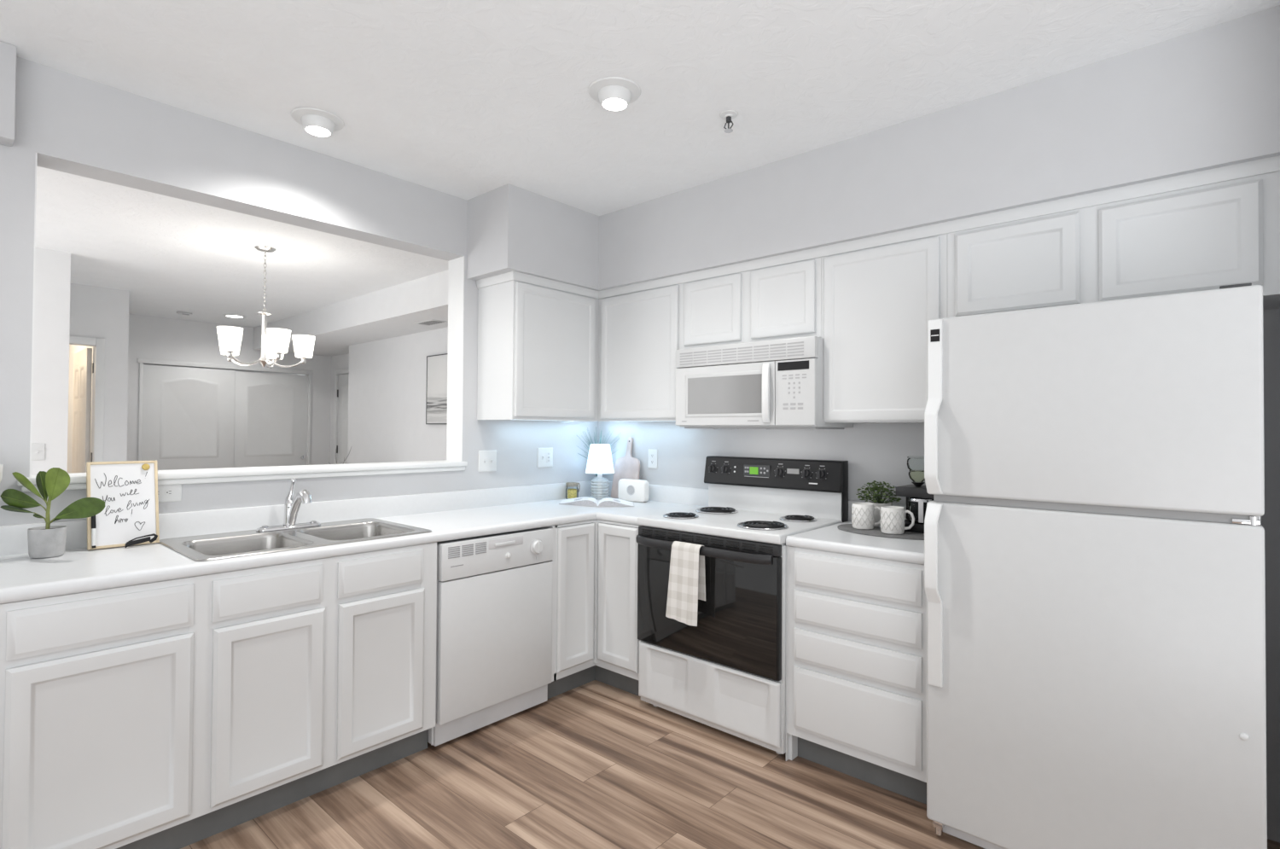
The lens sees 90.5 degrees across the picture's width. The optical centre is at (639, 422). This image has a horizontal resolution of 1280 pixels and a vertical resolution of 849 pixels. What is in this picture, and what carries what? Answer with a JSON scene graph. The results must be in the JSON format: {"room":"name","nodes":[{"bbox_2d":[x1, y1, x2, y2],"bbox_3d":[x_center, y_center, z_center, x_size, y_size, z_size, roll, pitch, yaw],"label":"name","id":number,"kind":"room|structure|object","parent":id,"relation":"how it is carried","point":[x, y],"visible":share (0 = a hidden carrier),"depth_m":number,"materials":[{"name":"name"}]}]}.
{"room":"kitchen","nodes":[
{"label":"kitchen","id":0,"kind":"room"},
{"bbox_2d":[0,40,17,146],"bbox_3d":[-2.444,-1.082,1.670,0.085,0.311,1.138,0,-1,41],"label":"wall","id":1,"kind":"structure","parent":0,"point":[8,52],"depth_m":2.06,"materials":[{"name":"paint"}]},
{"bbox_2d":[30,247,70,474],"bbox_3d":[-5.323,0.066,4.057,1.260,2.576,2.338,0,-1,41],"label":"wall","id":2,"kind":"structure","parent":0,"point":[52,267],"depth_m":4.45,"materials":[{"name":"paint"}]},
{"bbox_2d":[31,443,45,460],"bbox_3d":[-4.202,0.206,4.361,0.016,0.118,0.163,0,-1,41],"label":"light switch","id":3,"kind":"object","parent":2,"relation":"attached to","point":[37,450],"visible":0.35,"depth_m":4.40,"materials":[{"name":"white plastic"}]},
{"bbox_2d":[66,344,81,473],"bbox_3d":[-7.086,0.087,6.456,1.380,2.576,3.200,0,-1,41],"label":"wall","id":4,"kind":"structure","parent":0,"point":[73,349],"depth_m":7.19,"materials":[{"name":"paint"}]},
{"bbox_2d":[69,336,104,461],"bbox_3d":[-5.056,0.313,5.296,0.016,2.117,0.879,0,-1,41],"label":"trim","id":5,"kind":"structure","parent":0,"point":[99,343],"depth_m":5.60,"materials":[{"name":"paint"}]},
{"bbox_2d":[69,283,129,462],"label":"wall","id":6,"kind":"structure","parent":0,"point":[99,312],"depth_m":5.67,"materials":[{"name":"paint"}]},
{"bbox_2d":[71,348,93,473],"bbox_3d":[-5.178,0.354,5.888,0.810,2.030,0.059,0,-1,41],"label":"door","id":7,"kind":"structure","parent":6,"relation":"attached to","point":[83,365],"depth_m":5.78,"materials":[{"name":"wood"}]},
{"bbox_2d":[81,314,331,465],"bbox_3d":[-5.228,0.118,7.866,0.700,2.576,2.646,0,-1,41],"label":"wall","id":8,"kind":"structure","parent":0,"point":[150,337],"depth_m":7.43,"materials":[{"name":"paint"}]},
{"bbox_2d":[141,364,235,470],"bbox_3d":[-5.219,0.374,7.347,0.037,2.010,0.895,0,-1,41],"label":"door","id":9,"kind":"structure","parent":8,"relation":"in","point":[189,413],"depth_m":7.33,"materials":[{"name":"paint"}]},
{"bbox_2d":[137,358,313,465],"bbox_3d":[-4.931,0.357,7.660,0.016,2.095,1.845,0,-1,41],"label":"trim","id":10,"kind":"structure","parent":8,"relation":"attached to","point":[142,361],"depth_m":7.47,"materials":[{"name":"paint"}]},
{"bbox_2d":[233,371,308,467],"bbox_3d":[-4.671,0.386,8.000,0.065,2.010,0.890,0,-1,41],"label":"door","id":11,"kind":"structure","parent":8,"relation":"in","point":[270,409],"depth_m":8.01,"materials":[{"name":"paint"}]},
{"bbox_2d":[0,56,598,528],"bbox_3d":[-1.685,0.069,2.700,0.150,2.576,4.320,0,-1,41],"label":"wall","id":12,"kind":"structure","parent":0,"point":[75,125],"depth_m":2.58,"materials":[{"name":"paint"}]},
{"bbox_2d":[157,484,181,502],"bbox_3d":[-1.822,0.270,2.424,0.008,0.073,0.118,0,-1,41],"label":"wall outlet","id":13,"kind":"object","parent":12,"relation":"attached to","point":[167,492],"visible":0.66,"depth_m":2.44,"materials":[{"name":"white plastic"}]},
{"bbox_2d":[157,488,162,496],"bbox_3d":[-1.833,0.270,2.408,0.002,0.031,0.031,0,-1,41],"label":"receptacle","id":14,"kind":"object","parent":13,"relation":"attached to","point":[160,491],"depth_m":2.41,"materials":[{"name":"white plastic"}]},
{"bbox_2d":[164,488,174,496],"bbox_3d":[-1.807,0.270,2.437,0.002,0.031,0.031,0,-1,41],"label":"receptacle","id":15,"kind":"object","parent":13,"relation":"attached to","point":[168,491],"depth_m":2.44,"materials":[{"name":"white plastic"}]},
{"bbox_2d":[17,459,467,492],"bbox_3d":[-1.570,0.224,2.821,0.200,0.048,1.729,0,-1,41],"label":"trim","id":16,"kind":"structure","parent":12,"relation":"attached to","point":[78,480],"depth_m":2.73,"materials":[{"name":"paint"}]},
{"bbox_2d":[29,152,464,477],"bbox_3d":[-1.566,-0.354,2.839,0.150,1.108,1.684,0,-1,41],"label":"trim","id":17,"kind":"structure","parent":12,"relation":"attached to","point":[456,267],"depth_m":3.46,"materials":[{"name":"paint"}]},
{"bbox_2d":[0,480,708,556],"bbox_3d":[-1.019,0.426,2.626,0.942,0.136,3.300,0,-1,41],"label":"backsplash","id":18,"kind":"structure","parent":12,"relation":"attached to","point":[13,538],"depth_m":2.93,"materials":[{"name":"laminate"}]},
{"bbox_2d":[478,450,496,471],"bbox_3d":[-0.843,0.217,3.526,0.016,0.118,0.118,0,-1,41],"label":"light switch","id":19,"kind":"object","parent":12,"relation":"attached to","point":[487,459],"visible":1,"depth_m":3.52,"materials":[{"name":"white plastic"}]},
{"bbox_2d":[477,279,598,421],"bbox_3d":[-0.563,-0.368,3.606,0.332,0.722,0.618,0,-1,41],"label":"upper cabinet","id":20,"kind":"object","parent":12,"relation":"attached to","point":[538,346],"visible":1,"depth_m":3.43,"materials":[{"name":"paint"}]},
{"bbox_2d":[476,155,1279,299],"bbox_3d":[0.508,-0.757,2.663,3.186,0.042,0.644,0,-1,41],"label":"trim","id":21,"kind":"structure","parent":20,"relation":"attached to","point":[1269,165],"depth_m":2.45,"materials":[{"name":"paint"}]},
{"bbox_2d":[537,448,552,467],"bbox_3d":[-0.569,0.215,3.837,0.016,0.118,0.118,0,-1,41],"label":"wall outlet","id":22,"kind":"object","parent":12,"relation":"attached to","point":[544,456],"visible":1,"depth_m":3.83,"materials":[{"name":"white plastic"}]},
{"bbox_2d":[546,452,550,462],"bbox_3d":[-0.556,0.215,3.856,0.004,0.066,0.033,0,-1,41],"label":"receptacle","id":23,"kind":"object","parent":22,"relation":"attached to","point":[548,454],"depth_m":3.85,"materials":[{"name":"white plastic"}]},
{"bbox_2d":[330,353,349,464],"bbox_3d":[-3.642,0.131,8.150,1.300,2.576,0.120,0,-1,41],"label":"wall","id":24,"kind":"structure","parent":0,"point":[340,362],"depth_m":8.47,"materials":[{"name":"paint"}]},
{"bbox_2d":[332,368,348,464],"bbox_3d":[-3.719,0.362,8.123,0.944,2.112,0.016,0,-1,41],"label":"trim","id":25,"kind":"structure","parent":24,"relation":"attached to","point":[343,370],"depth_m":8.40,"materials":[{"name":"paint"}]},
{"bbox_2d":[336,373,348,464],"bbox_3d":[-3.704,0.391,8.152,0.827,2.035,0.052,0,-1,41],"label":"door","id":26,"kind":"structure","parent":24,"relation":"in","point":[342,392],"depth_m":8.31,"materials":[{"name":"paint"}]},
{"bbox_2d":[253,269,448,356],"bbox_3d":[-2.356,-1.038,6.329,5.650,0.271,0.940,0,-1,41],"label":"wall","id":27,"kind":"structure","parent":0,"point":[392,311],"depth_m":6.01,"materials":[{"name":"paint"}]},
{"bbox_2d":[413,319,448,325],"bbox_3d":[-1.904,-0.904,5.774,0.320,0.007,0.160,0,-1,41],"label":"air vent","id":28,"kind":"object","parent":27,"relation":"in","point":[429,322],"visible":0.95,"depth_m":5.77,"materials":[{"name":"white plastic"}]},
{"bbox_2d":[347,326,448,463],"bbox_3d":[-1.637,0.116,6.153,4.350,2.576,0.460,0,-1,41],"label":"wall","id":29,"kind":"structure","parent":0,"point":[387,377],"depth_m":6.71,"materials":[{"name":"paint"}]},
{"bbox_2d":[425,353,447,424],"bbox_3d":[-1.798,-0.313,5.974,0.766,0.668,0.032,0,-1,41],"label":"wall art","id":30,"kind":"object","parent":29,"relation":"attached to","point":[436,398],"visible":0.44,"depth_m":6.09},
{"bbox_2d":[0,0,1279,327],"bbox_3d":[-2.774,-1.248,2.873,14.000,0.050,7.700,0,-1,41],"label":"ceiling","id":31,"kind":"structure","parent":0,"point":[467,100],"depth_m":2.27,"materials":[{"name":"paint"}]},
{"bbox_2d":[176,310,191,315],"bbox_3d":[-4.896,-1.165,6.814,0.139,0.036,0.139,0,-1,41],"label":"smoke detector","id":32,"kind":"object","parent":31,"relation":"attached to","point":[179,312],"visible":1,"depth_m":6.77,"materials":[{"name":"white plastic"}]},
{"bbox_2d":[222,314,246,318],"bbox_3d":[-4.500,-1.173,7.037,0.224,0.008,0.224,0,-1,41],"label":"recessed light","id":33,"kind":"object","parent":31,"relation":"in","point":[224,315],"visible":1,"depth_m":7.01,"materials":[{"name":"white plastic"}]},
{"bbox_2d":[216,244,315,368],"bbox_3d":[-2.569,-0.788,4.355,0.591,0.826,0.608,0,-1,41],"label":"chandelier","id":34,"kind":"object","parent":31,"relation":"hanging from","point":[275,342],"visible":1,"depth_m":4.33,"materials":[{"name":"silver metal"}]},
{"bbox_2d":[290,107,344,137],"bbox_3d":[-1.295,-1.190,2.550,0.194,0.054,0.194,0,-1,41],"label":"recessed light","id":35,"kind":"object","parent":31,"relation":"in","point":[317,122],"visible":1,"depth_m":2.51,"materials":[{"name":"white plastic"}]},
{"bbox_2d":[587,76,640,110],"bbox_3d":[-0.093,-1.186,2.325,0.194,0.054,0.194,0,-1,41],"label":"recessed light","id":36,"kind":"object","parent":31,"relation":"in","point":[613,93],"visible":1,"depth_m":2.29,"materials":[{"name":"white plastic"}]},
{"bbox_2d":[719,110,738,133],"bbox_3d":[0.348,-1.176,2.492,0.072,0.064,0.072,0,-1,41],"label":"sprinkler head","id":37,"kind":"object","parent":31,"relation":"attached to","point":[728,115],"visible":1,"depth_m":2.48},
{"bbox_2d":[180,680,1279,848],"bbox_3d":[-2.790,1.378,2.838,14.000,0.050,7.700,0,-1,41],"label":"floor","id":38,"kind":"structure","parent":0,"point":[594,765],"depth_m":2.29,"materials":[{"name":"brown wood"}]},
{"bbox_2d":[0,575,203,848],"bbox_3d":[-1.760,0.915,2.011,0.633,0.866,0.475,0,-1,41],"label":"base cabinet","id":39,"kind":"object","parent":38,"relation":"on","point":[101,689],"visible":0.94,"depth_m":1.81,"materials":[{"name":"paint"}]},
{"bbox_2d":[192,541,436,843],"bbox_3d":[-1.331,0.924,2.498,0.633,0.866,0.824,0,-1,41],"label":"base cabinet","id":40,"kind":"object","parent":38,"relation":"on","point":[318,675],"visible":0.91,"depth_m":2.23,"materials":[{"name":"paint"}]},
{"bbox_2d":[427,527,552,746],"bbox_3d":[-0.847,0.928,3.027,0.647,0.837,0.607,0,-1,41],"label":"dishwasher","id":41,"kind":"object","parent":38,"relation":"on","point":[494,610],"visible":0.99,"depth_m":2.79,"materials":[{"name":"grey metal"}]},
{"bbox_2d":[541,519,640,698],"bbox_3d":[-0.234,0.945,3.510,0.937,0.866,0.912,0,-1,41],"label":"base cabinet","id":42,"kind":"object","parent":38,"relation":"on","point":[595,563],"visible":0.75,"depth_m":3.19,"materials":[{"name":"paint"}]},
{"bbox_2d":[0,480,708,604],"bbox_3d":[-1.019,0.426,2.626,0.942,0.136,3.300,0,-1,41],"label":"countertop","id":43,"kind":"structure","parent":42,"relation":"on","point":[457,514],"depth_m":2.56,"materials":[{"name":"laminate"}]},
{"bbox_2d":[0,464,3,482],"bbox_3d":[-2.089,0.286,1.959,0.168,0.305,0.168,0,-1,41],"label":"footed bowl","id":44,"kind":"object","parent":43,"relation":"on","point":[1,465],"visible":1,"depth_m":2.00,"materials":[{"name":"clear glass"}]},
{"bbox_2d":[0,467,104,558],"bbox_3d":[-1.916,0.295,2.087,0.345,0.292,0.095,0,-1,-6],"label":"potted plant","id":45,"kind":"object","parent":43,"relation":"on","point":[49,541],"visible":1,"depth_m":2.07,"materials":[{"name":"green plant"}]},
{"bbox_2d":[86,460,159,550],"bbox_3d":[-1.856,0.293,2.279,0.073,0.302,0.200,0,-1,41],"label":"board","id":46,"kind":"object","parent":43,"relation":"on","point":[128,490],"visible":0.99,"depth_m":2.27,"materials":[{"name":"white wood"}]},
{"bbox_2d":[91,515,96,548],"bbox_3d":[-1.889,0.378,2.193,0.032,0.115,0.013,0,-1,41],"label":"marker","id":47,"kind":"object","parent":46,"relation":"attached to","point":[93,518],"visible":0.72,"depth_m":2.19,"materials":[{"name":"white plastic"}]},
{"bbox_2d":[124,533,157,547],"bbox_3d":[-1.781,0.423,2.268,0.017,0.041,0.095,0,-1,41],"label":"holder","id":48,"kind":"object","parent":43,"relation":"on","point":[134,542],"visible":1,"depth_m":2.26,"materials":[{"name":"black plastic"}]},
{"bbox_2d":[256,478,320,531],"bbox_3d":[-1.432,0.341,2.635,0.172,0.209,0.250,0,-1,41],"label":"faucet","id":49,"kind":"object","parent":43,"relation":"on","point":[292,505],"visible":1,"depth_m":2.65,"materials":[{"name":"silver metal"}]},
{"bbox_2d":[159,517,431,561],"bbox_3d":[-1.333,0.530,2.500,0.555,0.170,0.830,0,-1,41],"label":"sink","id":50,"kind":"object","parent":43,"relation":"in","point":[217,546],"visible":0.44,"depth_m":2.50,"materials":[{"name":"metal"}]},
{"bbox_2d":[565,482,580,499],"bbox_3d":[-0.418,0.423,3.910,0.082,0.105,0.082,0,-1,41],"label":"jar","id":51,"kind":"object","parent":43,"relation":"on","point":[570,493],"visible":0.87,"depth_m":3.89,"materials":[{"name":"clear glass"}]},
{"bbox_2d":[558,497,634,506],"bbox_3d":[-0.260,0.456,3.653,0.502,0.033,0.260,0,-1,13],"label":"open book","id":52,"kind":"object","parent":43,"relation":"on","point":[608,502],"visible":1,"depth_m":3.58,"materials":[{"name":"paper"}]},
{"bbox_2d":[576,426,619,496],"bbox_3d":[-0.263,0.254,4.057,0.284,0.448,0.117,0,-1,-2],"label":"grass plant","id":53,"kind":"object","parent":43,"relation":"on","point":[595,488],"visible":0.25,"depth_m":4.06,"materials":[{"name":"plant"}]},
{"bbox_2d":[585,443,614,498],"bbox_3d":[-0.250,0.308,3.950,0.181,0.338,0.181,0,-1,41],"label":"table lamp","id":54,"kind":"object","parent":43,"relation":"on","point":[599,462],"visible":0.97,"depth_m":3.89,"materials":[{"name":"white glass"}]},
{"bbox_2d":[610,436,639,498],"bbox_3d":[-0.080,0.285,3.952,0.213,0.384,0.076,0,-1,41],"label":"cutting board","id":55,"kind":"object","parent":43,"relation":"on","point":[626,467],"visible":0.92,"depth_m":3.96,"materials":[{"name":"white wood"}]},
{"bbox_2d":[617,474,649,502],"bbox_3d":[-0.040,0.393,3.806,0.200,0.166,0.056,0,-1,36],"label":"radio","id":56,"kind":"object","parent":43,"relation":"on","point":[628,490],"visible":0.99,"depth_m":3.77,"materials":[{"name":"grey plastic"}]},
{"bbox_2d":[635,455,848,754],"bbox_3d":[0.473,0.778,3.020,0.778,1.193,0.713,0,-1,41],"label":"range","id":57,"kind":"object","parent":38,"relation":"on","point":[726,672],"visible":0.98,"depth_m":2.82,"materials":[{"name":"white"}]},
{"bbox_2d":[665,541,705,626],"bbox_3d":[0.200,0.705,2.790,0.175,0.345,0.077,0,-1,41],"label":"dish towel","id":58,"kind":"object","parent":57,"relation":"hanging from","point":[687,576],"visible":0.98,"depth_m":2.77,"materials":[{"name":"fabric"}]},
{"bbox_2d":[637,506,842,545],"bbox_3d":[0.471,0.477,3.019,0.770,0.064,0.598,0,-1,41],"label":"cooktop","id":59,"kind":"object","parent":57,"relation":"in","point":[732,526],"depth_m":2.91,"materials":[{"name":"white metal"}]},
{"bbox_2d":[785,546,926,804],"bbox_3d":[1.001,0.940,2.607,0.564,0.866,0.633,0,-1,41],"label":"base cabinet","id":60,"kind":"object","parent":38,"relation":"on","point":[856,625],"visible":0.79,"depth_m":2.37,"materials":[{"name":"paint"}]},
{"bbox_2d":[785,500,924,564],"bbox_3d":[1.010,0.438,2.616,0.566,0.136,0.628,0,-1,41],"label":"countertop","id":61,"kind":"structure","parent":60,"relation":"on","point":[830,538],"depth_m":2.46,"materials":[{"name":"laminate"}]},
{"bbox_2d":[837,523,924,540],"bbox_3d":[1.073,0.464,2.693,0.470,0.008,0.310,0,-1,41],"label":"tray","id":62,"kind":"object","parent":61,"relation":"on","point":[876,532],"visible":0.46,"depth_m":2.62,"materials":[{"name":"stone"}]},
{"bbox_2d":[851,502,880,529],"bbox_3d":[0.978,0.407,2.737,0.124,0.107,0.094,0,-1,41],"label":"mug","id":63,"kind":"object","parent":62,"relation":"on","point":[863,518],"visible":1,"depth_m":2.71,"materials":[{"name":"ceramic"}]},
{"bbox_2d":[855,480,901,526],"bbox_3d":[1.067,0.362,2.829,0.190,0.200,0.197,0,-1,41],"label":"potted plant","id":64,"kind":"object","parent":62,"relation":"on","point":[880,502],"visible":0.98,"depth_m":2.81,"materials":[{"name":"green plant"}]},
{"bbox_2d":[880,506,914,534],"bbox_3d":[1.057,0.406,2.614,0.126,0.107,0.094,0,-1,41],"label":"mug","id":65,"kind":"object","parent":62,"relation":"on","point":[892,517],"visible":1,"depth_m":2.59,"materials":[{"name":"ceramic"}]},
{"bbox_2d":[896,484,933,533],"bbox_3d":[1.210,0.369,2.699,0.182,0.185,0.172,0,-1,41],"label":"coffee maker","id":66,"kind":"object","parent":62,"relation":"on","point":[917,497],"visible":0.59,"depth_m":2.66,"materials":[{"name":"black plastic"}]},
{"bbox_2d":[907,455,925,486],"bbox_3d":[1.188,0.211,2.709,0.090,0.130,0.090,0,-1,41],"label":"glass jar","id":67,"kind":"object","parent":66,"relation":"on","point":[916,483],"visible":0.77,"depth_m":2.71,"materials":[{"name":"clear glass"}]},
{"bbox_2d":[924,282,1267,848],"bbox_3d":[1.464,0.512,2.077,0.799,1.713,0.763,0,-1,41],"label":"refrigerator","id":68,"kind":"object","parent":38,"relation":"on","point":[1095,571],"visible":1,"depth_m":1.79,"materials":[{"name":"white metal"}]},
{"bbox_3d":[-3.026,1.024,6.349,0.500,0.750,0.600,0,-1,41],"label":"side table","id":69,"kind":"object","parent":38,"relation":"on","visible":0},
{"bbox_2d":[329,445,351,464],"bbox_3d":[-3.008,0.439,6.357,0.173,0.420,0.153,0,-1,41],"label":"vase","id":70,"kind":"object","parent":69,"relation":"on","point":[336,445],"visible":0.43,"depth_m":6.36,"materials":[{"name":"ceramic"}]},
{"bbox_2d":[466,5,1279,290],"bbox_3d":[0.595,-0.990,2.758,3.200,0.428,1.006,0,-1,41],"label":"wall","id":71,"kind":"structure","parent":0,"point":[1207,98],"depth_m":2.43,"materials":[{"name":"paint"}]},
{"bbox_2d":[597,308,1279,843],"bbox_3d":[0.998,0.092,3.132,3.300,2.576,0.120,0,-1,41],"label":"wall","id":72,"kind":"structure","parent":0,"point":[878,452],"depth_m":2.97,"materials":[{"name":"paint"}]},
{"bbox_2d":[562,283,683,421],"bbox_3d":[-0.032,-0.363,3.746,0.943,0.722,0.332,0,-1,41],"label":"upper cabinet","id":73,"kind":"object","parent":72,"relation":"attached to","point":[640,334],"visible":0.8,"depth_m":3.50,"materials":[{"name":"paint"}]},
{"bbox_2d":[648,448,657,468],"bbox_3d":[0.076,0.224,3.858,0.072,0.116,0.008,0,-1,41],"label":"wall outlet","id":74,"kind":"object","parent":72,"relation":"attached to","point":[653,454],"visible":1,"depth_m":3.85,"materials":[{"name":"white plastic"}]},
{"bbox_2d":[682,257,821,349],"bbox_3d":[0.613,-0.551,3.180,0.772,0.354,0.332,0,-1,41],"label":"upper cabinet","id":75,"kind":"object","parent":72,"relation":"attached to","point":[782,301],"visible":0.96,"depth_m":3.02,"materials":[{"name":"paint"}]},
{"bbox_2d":[675,336,853,429],"bbox_3d":[0.587,-0.165,3.116,0.763,0.404,0.448,0,-1,41],"label":"microwave","id":76,"kind":"object","parent":75,"relation":"attached to","point":[776,384],"visible":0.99,"depth_m":2.93,"materials":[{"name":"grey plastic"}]},
{"bbox_2d":[848,500,906,521],"bbox_3d":[1.212,0.442,2.844,0.566,0.136,0.019,0,-1,41],"label":"backsplash","id":77,"kind":"structure","parent":72,"relation":"attached to","point":[850,503],"depth_m":3.01,"materials":[{"name":"laminate"}]},
{"bbox_2d":[820,233,947,423],"bbox_3d":[1.097,-0.364,2.749,0.521,0.734,0.332,0,-1,41],"label":"upper cabinet","id":78,"kind":"object","parent":72,"relation":"attached to","point":[878,303],"visible":0.76,"depth_m":2.62,"materials":[{"name":"paint"}]},
{"bbox_2d":[947,171,1279,317],"bbox_3d":[1.653,-0.553,2.261,0.958,0.362,0.333,0,-1,41],"label":"upper cabinet","id":79,"kind":"object","parent":72,"relation":"attached to","point":[1213,235],"visible":0.96,"depth_m":2.09,"materials":[{"name":"paint"}]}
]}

